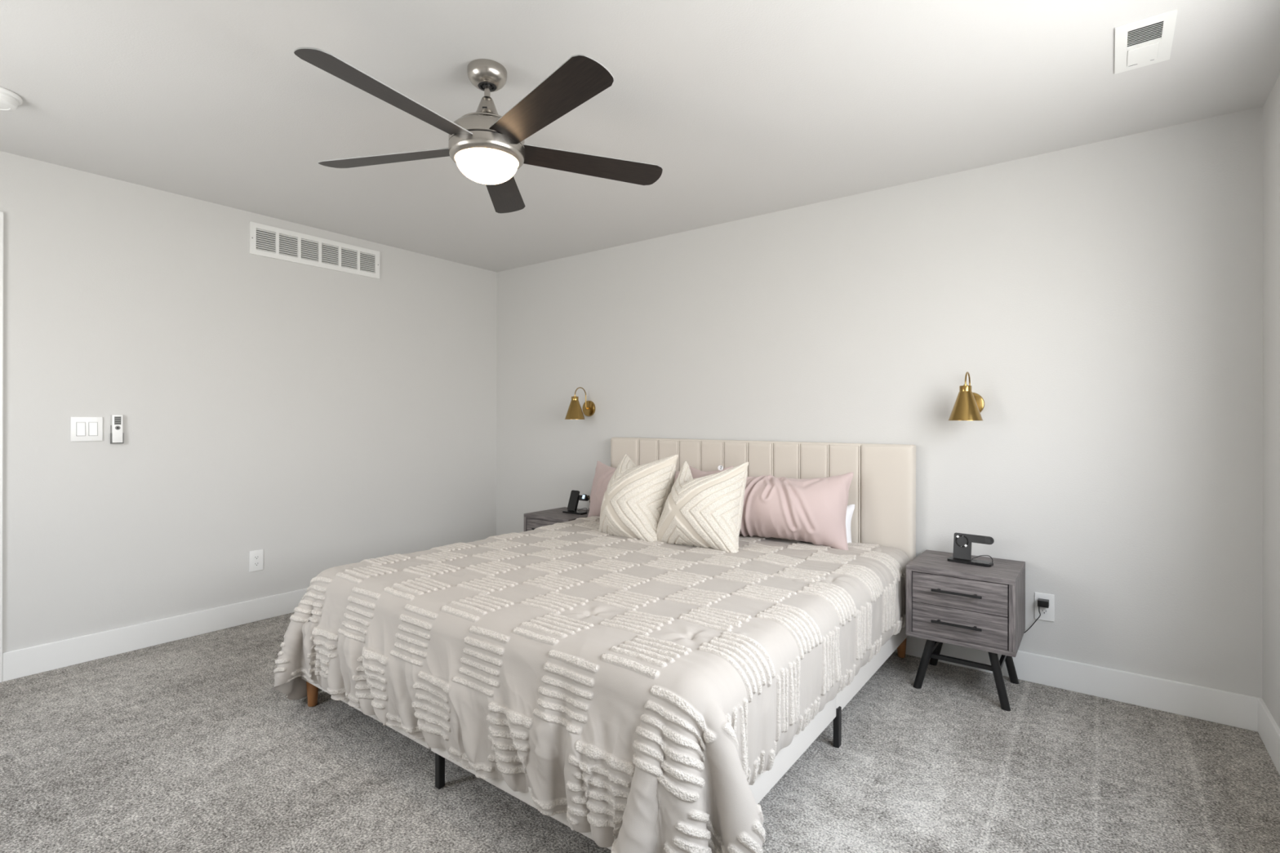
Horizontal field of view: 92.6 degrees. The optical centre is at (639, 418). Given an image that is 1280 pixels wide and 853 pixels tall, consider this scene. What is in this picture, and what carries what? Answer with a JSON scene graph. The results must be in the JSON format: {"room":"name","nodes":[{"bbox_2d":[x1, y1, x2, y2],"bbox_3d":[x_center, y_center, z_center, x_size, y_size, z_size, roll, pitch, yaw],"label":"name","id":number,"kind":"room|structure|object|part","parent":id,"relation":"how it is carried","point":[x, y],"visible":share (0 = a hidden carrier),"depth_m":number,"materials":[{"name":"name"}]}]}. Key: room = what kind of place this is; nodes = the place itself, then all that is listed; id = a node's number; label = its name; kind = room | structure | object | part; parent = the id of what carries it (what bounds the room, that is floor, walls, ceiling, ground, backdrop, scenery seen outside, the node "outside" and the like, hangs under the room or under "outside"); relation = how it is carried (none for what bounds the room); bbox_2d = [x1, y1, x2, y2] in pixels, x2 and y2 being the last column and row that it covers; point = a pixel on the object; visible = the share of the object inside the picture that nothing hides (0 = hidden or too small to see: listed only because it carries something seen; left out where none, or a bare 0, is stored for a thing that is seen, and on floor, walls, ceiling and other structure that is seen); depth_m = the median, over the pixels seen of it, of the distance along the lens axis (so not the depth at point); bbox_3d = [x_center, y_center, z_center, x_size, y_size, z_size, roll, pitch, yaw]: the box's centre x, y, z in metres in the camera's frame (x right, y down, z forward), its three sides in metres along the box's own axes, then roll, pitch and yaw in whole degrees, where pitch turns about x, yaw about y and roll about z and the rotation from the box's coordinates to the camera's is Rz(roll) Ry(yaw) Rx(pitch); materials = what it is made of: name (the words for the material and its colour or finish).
{"room":"bedroom","nodes":[
{"label":"bedroom","id":0,"kind":"room"},
{"bbox_2d":[0,151,497,652],"bbox_3d":[-2.452,-0.009,3.576,0.140,2.440,3.970,0,0,37],"label":"wall","id":1,"kind":"structure","parent":0,"point":[317,420],"depth_m":3.46,"materials":[{"name":"white paint"}]},
{"bbox_2d":[0,211,3,682],"bbox_3d":[-3.224,0.130,2.418,0.020,2.158,0.982,0,0,37],"label":"door frame","id":2,"kind":"structure","parent":1,"relation":"attached to","point":[1,212],"depth_m":2.80,"materials":[{"name":"white"}]},
{"bbox_2d":[70,417,102,441],"bbox_3d":[-2.755,0.052,3.046,0.012,0.122,0.122,0,0,37],"label":"light switch","id":3,"kind":"object","parent":1,"relation":"attached to","point":[82,428],"visible":1,"depth_m":3.04,"materials":[{"name":"white plastic"}]},
{"bbox_3d":[-2.768,0.052,3.027,0.001,0.069,0.035,0,0,37],"label":"rocker frame","id":4,"kind":"part","parent":3,"relation":"part of","materials":[{"name":"grey plastic"}]},
{"bbox_3d":[-2.740,0.052,3.064,0.001,0.069,0.035,0,0,37],"label":"rocker frame","id":5,"kind":"part","parent":3,"relation":"part of","materials":[{"name":"grey plastic"}]},
{"bbox_2d":[110,425,124,444],"bbox_3d":[-2.682,0.081,3.137,0.020,0.094,0.050,0,0,37],"label":"remote holder","id":6,"kind":"object","parent":1,"relation":"attached to","point":[111,442],"visible":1,"depth_m":3.12,"materials":[{"name":"grey plastic"}]},
{"bbox_2d":[111,414,123,442],"bbox_3d":[-2.679,0.052,3.135,0.019,0.143,0.043,0,0,37],"label":"remote control","id":7,"kind":"object","parent":6,"relation":"in","point":[117,420],"visible":1,"depth_m":3.13,"materials":[{"name":"white plastic"}]},
{"bbox_2d":[2,587,307,681],"bbox_3d":[-2.397,1.145,3.522,0.015,0.132,3.955,0,0,37],"label":"baseboard","id":8,"kind":"structure","parent":1,"relation":"attached to","point":[24,662],"depth_m":3.21,"materials":[{"name":"white"}]},
{"bbox_2d":[248,549,263,572],"bbox_3d":[-2.296,0.851,3.660,0.008,0.124,0.076,0,0,37],"label":"wall outlet","id":9,"kind":"object","parent":1,"relation":"attached to","point":[256,557],"visible":1,"depth_m":3.66,"materials":[{"name":"white plastic"}]},
{"bbox_2d":[253,555,259,559],"bbox_3d":[-2.294,0.831,3.659,0.002,0.025,0.033,0,0,37],"label":"receptacle","id":10,"kind":"object","parent":9,"relation":"attached to","point":[255,557],"depth_m":3.66,"materials":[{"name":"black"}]},
{"bbox_2d":[253,561,259,566],"bbox_3d":[-2.294,0.870,3.659,0.002,0.025,0.033,0,0,37],"label":"receptacle","id":11,"kind":"object","parent":9,"relation":"attached to","point":[255,563],"depth_m":3.66,"materials":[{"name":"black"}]},
{"bbox_2d":[248,221,379,279],"bbox_3d":[-2.069,-1.074,3.953,0.013,0.190,0.816,0,0,37],"label":"air vent","id":12,"kind":"object","parent":1,"relation":"in","point":[267,241],"visible":1,"depth_m":3.91,"materials":[{"name":"white metal"}]},
{"bbox_3d":[-2.262,-1.074,3.696,0.011,0.128,0.110,0,0,37],"label":"louvre panel","id":13,"kind":"part","parent":12,"relation":"part of","materials":[{"name":"white metal"}]},
{"bbox_3d":[-2.184,-1.074,3.799,0.011,0.128,0.110,0,0,37],"label":"louvre panel","id":14,"kind":"part","parent":12,"relation":"part of","materials":[{"name":"white metal"}]},
{"bbox_3d":[-2.107,-1.074,3.901,0.011,0.128,0.110,0,0,37],"label":"louvre panel","id":15,"kind":"part","parent":12,"relation":"part of","materials":[{"name":"white metal"}]},
{"bbox_3d":[-2.030,-1.073,4.004,0.011,0.128,0.110,0,0,37],"label":"louvre panel","id":16,"kind":"part","parent":12,"relation":"part of","materials":[{"name":"white metal"}]},
{"bbox_3d":[-1.953,-1.073,4.106,0.011,0.128,0.110,0,0,37],"label":"louvre panel","id":17,"kind":"part","parent":12,"relation":"part of","materials":[{"name":"white metal"}]},
{"bbox_3d":[-1.875,-1.073,4.209,0.011,0.128,0.110,0,0,37],"label":"louvre panel","id":18,"kind":"part","parent":12,"relation":"part of","materials":[{"name":"white metal"}]},
{"bbox_2d":[0,0,1279,271],"bbox_3d":[-0.579,-1.275,2.167,4.824,0.100,4.250,0,0,37],"label":"ceiling","id":19,"kind":"structure","parent":0,"point":[746,108],"depth_m":2.31,"materials":[{"name":"white paint"}]},
{"bbox_2d":[0,86,22,111],"bbox_3d":[-2.434,-1.206,2.301,0.156,0.046,0.156,0,0,37],"label":"smoke detector","id":20,"kind":"object","parent":19,"relation":"attached to","point":[10,100],"visible":1,"depth_m":2.31,"materials":[{"name":"white plastic"}]},
{"bbox_2d":[293,47,662,213],"bbox_3d":[-0.545,-1.029,2.108,1.273,0.392,1.252,0,0,37],"label":"ceiling fan","id":21,"kind":"object","parent":19,"relation":"hanging from","point":[488,147],"visible":1,"depth_m":2.05,"materials":[{"name":"silver metal"}]},
{"bbox_3d":[-0.728,-0.952,1.818,0.136,0.004,0.571,15,7,29],"label":"blade","id":22,"kind":"part","parent":21,"relation":"part of","materials":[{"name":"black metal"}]},
{"bbox_3d":[-0.907,-0.952,2.235,0.571,0.004,0.136,0,12,13],"label":"blade","id":23,"kind":"part","parent":21,"relation":"part of","materials":[{"name":"brown wood"}]},
{"bbox_3d":[-0.567,-0.951,2.526,0.136,0.004,0.571,-12,1,-4],"label":"blade","id":24,"kind":"part","parent":21,"relation":"part of","materials":[{"name":"brown wood"}]},
{"bbox_3d":[-0.289,-0.951,1.858,0.136,0.004,0.571,16,-11,-39],"label":"blade","id":25,"kind":"part","parent":21,"relation":"part of","materials":[{"name":"brown wood"}]},
{"bbox_3d":[-0.185,-0.951,2.293,0.571,0.005,0.136,0,-13,-23],"label":"blade","id":26,"kind":"part","parent":21,"relation":"part of","materials":[{"name":"brown wood"}]},
{"bbox_2d":[1114,8,1177,74],"bbox_3d":[1.636,-1.216,1.987,0.147,0.009,0.312,0,0,38],"label":"ceiling vent","id":27,"kind":"object","parent":19,"relation":"in","point":[1148,41],"visible":1,"depth_m":1.97,"materials":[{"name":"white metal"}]},
{"bbox_2d":[0,612,1279,852],"bbox_3d":[-0.584,1.265,2.165,4.824,0.100,4.250,0,0,37],"label":"floor","id":28,"kind":"structure","parent":0,"point":[190,744],"depth_m":2.08,"materials":[{"name":"grey carpet"}]},
{"bbox_2d":[524,506,589,531],"bbox_3d":[-0.522,0.937,4.250,0.424,0.558,0.433,0,0,37],"label":"nightstand","id":29,"kind":"object","parent":28,"relation":"on","point":[534,520],"visible":0.15,"depth_m":4.17,"materials":[{"name":"grey wood"}]},
{"bbox_3d":[-0.673,0.819,4.381,0.024,0.274,0.404,0,0,37],"label":"panel","id":30,"kind":"part","parent":29,"relation":"part of","materials":[{"name":"grey wood"}]},
{"bbox_3d":[-0.521,0.751,4.251,0.369,0.132,0.371,0,0,37],"label":"drawer","id":31,"kind":"part","parent":29,"relation":"part of","materials":[{"name":"grey wood"}]},
{"bbox_2d":[562,494,589,515],"bbox_3d":[-0.448,0.597,4.261,0.181,0.122,0.091,0,0,36],"label":"charging stand","id":32,"kind":"object","parent":29,"relation":"on","point":[579,513],"visible":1,"depth_m":4.25,"materials":[{"name":"black plastic"}]},
{"bbox_2d":[567,489,579,511],"bbox_3d":[-0.468,0.576,4.300,0.075,0.136,0.056,0,0,37],"label":"smartphone","id":33,"kind":"object","parent":32,"relation":"on","point":[574,496],"visible":1,"depth_m":4.29,"materials":[{"name":"black plastic"}]},
{"bbox_2d":[581,494,590,511],"bbox_3d":[-0.369,0.580,4.236,0.083,0.107,0.038,0,0,37],"label":"smartwatch","id":34,"kind":"object","parent":32,"relation":"hanging from","point":[584,496],"visible":0.7,"depth_m":4.24,"materials":[{"name":"black plastic"}]},
{"bbox_2d":[301,437,915,850],"bbox_3d":[-0.021,0.673,2.857,1.970,1.086,2.141,0,0,37],"label":"bed","id":35,"kind":"object","parent":28,"relation":"on","point":[882,488],"visible":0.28,"depth_m":3.17,"materials":[{"name":"beige fabric"}]},
{"bbox_3d":[-1.385,1.146,2.588,0.052,0.134,0.052,0,0,37],"label":"leg","id":36,"kind":"part","parent":35,"relation":"part of","materials":[{"name":"brown wood"}]},
{"bbox_3d":[-1.054,0.972,2.317,0.914,0.256,0.035,0,0,37],"label":"foot rail","id":37,"kind":"part","parent":35,"relation":"part of","materials":[{"name":"white fabric"}]},
{"bbox_3d":[-0.659,1.142,2.016,0.024,0.144,0.024,0,0,37],"label":"leg","id":38,"kind":"part","parent":35,"relation":"part of","materials":[{"name":"black metal"}]},
{"bbox_3d":[-0.288,0.975,1.740,0.996,0.259,0.033,0,0,37],"label":"foot rail","id":39,"kind":"part","parent":35,"relation":"part of","materials":[{"name":"white fabric"}]},
{"bbox_2d":[273,515,910,852],"bbox_3d":[-0.086,0.916,2.771,2.228,0.577,2.160,0,0,37],"label":"duvet","id":40,"kind":"object","parent":35,"relation":"on","point":[639,691],"visible":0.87,"depth_m":1.93,"materials":[{"name":"fabric"}]},
{"bbox_2d":[587,461,616,516],"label":"pillow","id":41,"kind":"object","parent":40,"relation":"on","point":[603,475],"depth_m":3.97,"materials":[{"name":"pink fabric"}]},
{"bbox_2d":[598,453,678,542],"bbox_3d":[-0.029,0.440,3.412,0.455,0.488,0.360,0,0,34],"label":"cushion","id":42,"kind":"object","parent":40,"relation":"on","point":[635,497],"visible":0.85,"depth_m":3.27,"materials":[{"name":"fabric"}]},
{"bbox_2d":[656,460,748,552],"bbox_3d":[0.308,0.447,3.172,0.492,0.450,0.352,0,0,26],"label":"cushion","id":43,"kind":"object","parent":40,"relation":"on","point":[706,511],"visible":0.96,"depth_m":3.04,"materials":[{"name":"fabric"}]},
{"bbox_2d":[702,465,733,473],"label":"pillow","id":44,"kind":"object","parent":40,"relation":"on","point":[720,468],"depth_m":3.53,"materials":[{"name":"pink fabric"}]},
{"bbox_2d":[688,466,853,550],"bbox_3d":[0.651,0.476,3.299,0.943,0.408,0.314,0,0,30],"label":"pillow","id":45,"kind":"object","parent":40,"relation":"on","point":[808,510],"visible":0.59,"depth_m":3.09,"materials":[{"name":"pink fabric"}]},
{"bbox_2d":[845,504,854,542],"bbox_3d":[0.845,0.571,3.349,0.649,0.254,0.172,0,0,36],"label":"pillow","id":46,"kind":"object","parent":40,"relation":"on","point":[850,509],"visible":0.05,"depth_m":3.16,"materials":[{"name":"white fabric"}]},
{"bbox_3d":[-0.108,0.611,4.177,0.243,0.952,0.018,0,0,37],"label":"panel","id":47,"kind":"part","parent":35,"relation":"part of","materials":[{"name":"beige fabric"}]},
{"bbox_3d":[0.604,0.610,3.687,1.970,0.956,0.064,0,0,37],"label":"headboard","id":48,"kind":"part","parent":35,"relation":"part of","materials":[{"name":"beige fabric"}]},
{"bbox_3d":[0.410,0.975,1.868,0.035,0.256,1.008,0,0,37],"label":"rail","id":49,"kind":"part","parent":35,"relation":"part of","materials":[{"name":"white fabric"}]},
{"bbox_3d":[0.733,1.145,2.273,0.022,0.144,0.032,0,0,37],"label":"leg","id":50,"kind":"part","parent":35,"relation":"part of","materials":[{"name":"black metal"}]},
{"bbox_3d":[1.024,0.976,2.683,0.035,0.256,1.028,0,0,37],"label":"rail","id":51,"kind":"part","parent":35,"relation":"part of","materials":[{"name":"white fabric"}]},
{"bbox_3d":[1.264,0.613,3.143,0.261,0.952,0.018,0,0,37],"label":"panel","id":52,"kind":"part","parent":35,"relation":"part of","materials":[{"name":"beige fabric"}]},
{"bbox_3d":[1.337,1.152,3.128,0.052,0.134,0.052,0,0,37],"label":"leg","id":53,"kind":"part","parent":35,"relation":"part of","materials":[{"name":"brown wood"}]},
{"bbox_2d":[906,550,1025,711],"bbox_3d":[1.483,0.940,2.784,0.424,0.558,0.433,0,0,37],"label":"nightstand","id":54,"kind":"object","parent":28,"relation":"on","point":[977,607],"visible":1,"depth_m":2.65,"materials":[{"name":"grey wood"}]},
{"bbox_3d":[1.332,0.822,2.916,0.024,0.274,0.404,0,0,37],"label":"panel","id":55,"kind":"part","parent":54,"relation":"part of","materials":[{"name":"grey wood"}]},
{"bbox_3d":[1.284,1.099,2.760,0.095,0.240,0.033,0,0,28],"label":"leg","id":56,"kind":"part","parent":54,"relation":"part of","materials":[{"name":"black wood"}]},
{"bbox_3d":[1.471,1.099,3.008,0.033,0.240,0.099,0,0,-33],"label":"leg","id":57,"kind":"part","parent":54,"relation":"part of","materials":[{"name":"black wood"}]},
{"bbox_3d":[1.360,0.750,2.627,0.195,0.010,0.034,0,0,37],"label":"handle","id":58,"kind":"part","parent":54,"relation":"part of","materials":[{"name":"black metal"}]},
{"bbox_3d":[1.359,0.886,2.627,0.195,0.010,0.034,0,0,37],"label":"handle","id":59,"kind":"part","parent":54,"relation":"part of","materials":[{"name":"black metal"}]},
{"bbox_3d":[1.484,0.755,2.785,0.369,0.132,0.371,0,0,37],"label":"drawer","id":60,"kind":"part","parent":54,"relation":"part of","materials":[{"name":"grey wood"}]},
{"bbox_3d":[1.483,0.891,2.785,0.369,0.134,0.371,0,0,37],"label":"drawer","id":61,"kind":"part","parent":54,"relation":"part of","materials":[{"name":"grey wood"}]},
{"bbox_2d":[946,533,994,567],"bbox_3d":[1.519,0.598,2.809,0.181,0.126,0.089,0,0,43],"label":"charging stand","id":62,"kind":"object","parent":54,"relation":"on","point":[962,553],"visible":1,"depth_m":2.82,"materials":[{"name":"black plastic"}]},
{"bbox_3d":[1.517,1.099,2.585,0.033,0.240,0.089,0,0,-43],"label":"leg","id":63,"kind":"part","parent":54,"relation":"part of","materials":[{"name":"black metal"}]},
{"bbox_3d":[1.704,1.100,2.833,0.093,0.240,0.033,0,0,15],"label":"leg","id":64,"kind":"part","parent":54,"relation":"part of","materials":[{"name":"black wood"}]},
{"bbox_3d":[1.651,0.823,2.675,0.024,0.274,0.404,0,0,37],"label":"panel","id":65,"kind":"part","parent":54,"relation":"part of","materials":[{"name":"grey wood"}]},
{"bbox_2d":[496,106,1262,697],"bbox_3d":[0.655,-0.002,3.807,4.824,2.440,0.140,0,0,37],"label":"wall","id":66,"kind":"structure","parent":0,"point":[1102,301],"depth_m":2.89,"materials":[{"name":"white paint"}]},
{"bbox_2d":[564,386,595,419],"bbox_3d":[-0.440,-0.110,4.401,0.147,0.233,0.230,0,0,37],"label":"wall sconce","id":67,"kind":"object","parent":66,"relation":"attached to","point":[575,411],"visible":1,"depth_m":4.34,"materials":[{"name":"gold metal"}]},
{"bbox_3d":[-0.465,-0.079,4.367,0.147,0.169,0.147,0,0,37],"label":"lamp shade","id":68,"kind":"part","parent":67,"relation":"part of","materials":[{"name":"gold metal"}]},
{"bbox_3d":[-0.425,-0.148,4.420,0.007,0.157,0.139,0,0,37],"label":"arm","id":69,"kind":"part","parent":67,"relation":"part of","materials":[{"name":"gold metal"}]},
{"bbox_2d":[948,371,984,420],"bbox_3d":[1.551,-0.107,2.900,0.147,0.233,0.230,0,0,37],"label":"wall sconce","id":70,"kind":"object","parent":66,"relation":"attached to","point":[968,405],"visible":1,"depth_m":2.84,"materials":[{"name":"gold metal"}]},
{"bbox_3d":[1.566,-0.145,2.919,0.007,0.157,0.139,0,0,37],"label":"arm","id":71,"kind":"part","parent":70,"relation":"part of","materials":[{"name":"gold metal"}]},
{"bbox_2d":[1034,591,1054,622],"bbox_3d":[1.856,0.865,2.807,0.076,0.124,0.008,0,0,37],"label":"wall outlet","id":72,"kind":"object","parent":66,"relation":"attached to","point":[1046,614],"visible":0.7,"depth_m":2.80,"materials":[{"name":"white plastic"}]},
{"bbox_2d":[1024,598,1048,632],"bbox_3d":[1.782,0.945,2.828,0.182,0.237,0.046,0,0,37],"label":"power adapter","id":73,"kind":"object","parent":72,"relation":"attached to","point":[1042,602],"visible":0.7,"depth_m":2.78,"materials":[{"name":"black plastic"}]},
{"bbox_3d":[1.769,0.959,2.837,0.151,0.210,0.022,0,0,43],"label":"cord","id":74,"kind":"part","parent":73,"relation":"part of","materials":[{"name":"black plastic"}]},
{"bbox_2d":[1040,608,1048,614],"bbox_3d":[1.855,0.885,2.805,0.033,0.025,0.002,0,0,37],"label":"receptacle","id":75,"kind":"object","parent":72,"relation":"attached to","point":[1042,611],"depth_m":2.80,"materials":[{"name":"white plastic"}]},
{"bbox_2d":[893,635,1262,732],"bbox_3d":[0.606,1.152,3.745,4.544,0.132,0.015,0,0,37],"label":"baseboard","id":76,"kind":"structure","parent":66,"relation":"attached to","point":[1206,704],"depth_m":2.62,"materials":[{"name":"white paint"}]},
{"bbox_2d":[1262,74,1279,728],"bbox_3d":[1.289,-0.002,0.756,0.140,2.440,3.970,0,0,37],"label":"wall","id":77,"kind":"structure","parent":0,"point":[1271,108],"depth_m":2.25,"materials":[{"name":"white paint"}]},
{"bbox_2d":[1257,698,1279,775],"bbox_3d":[1.220,1.152,0.796,0.015,0.132,3.955,0,0,37],"label":"baseboard","id":78,"kind":"structure","parent":77,"relation":"attached to","point":[1268,731],"depth_m":2.22,"materials":[{"name":"white paint"}]}
]}

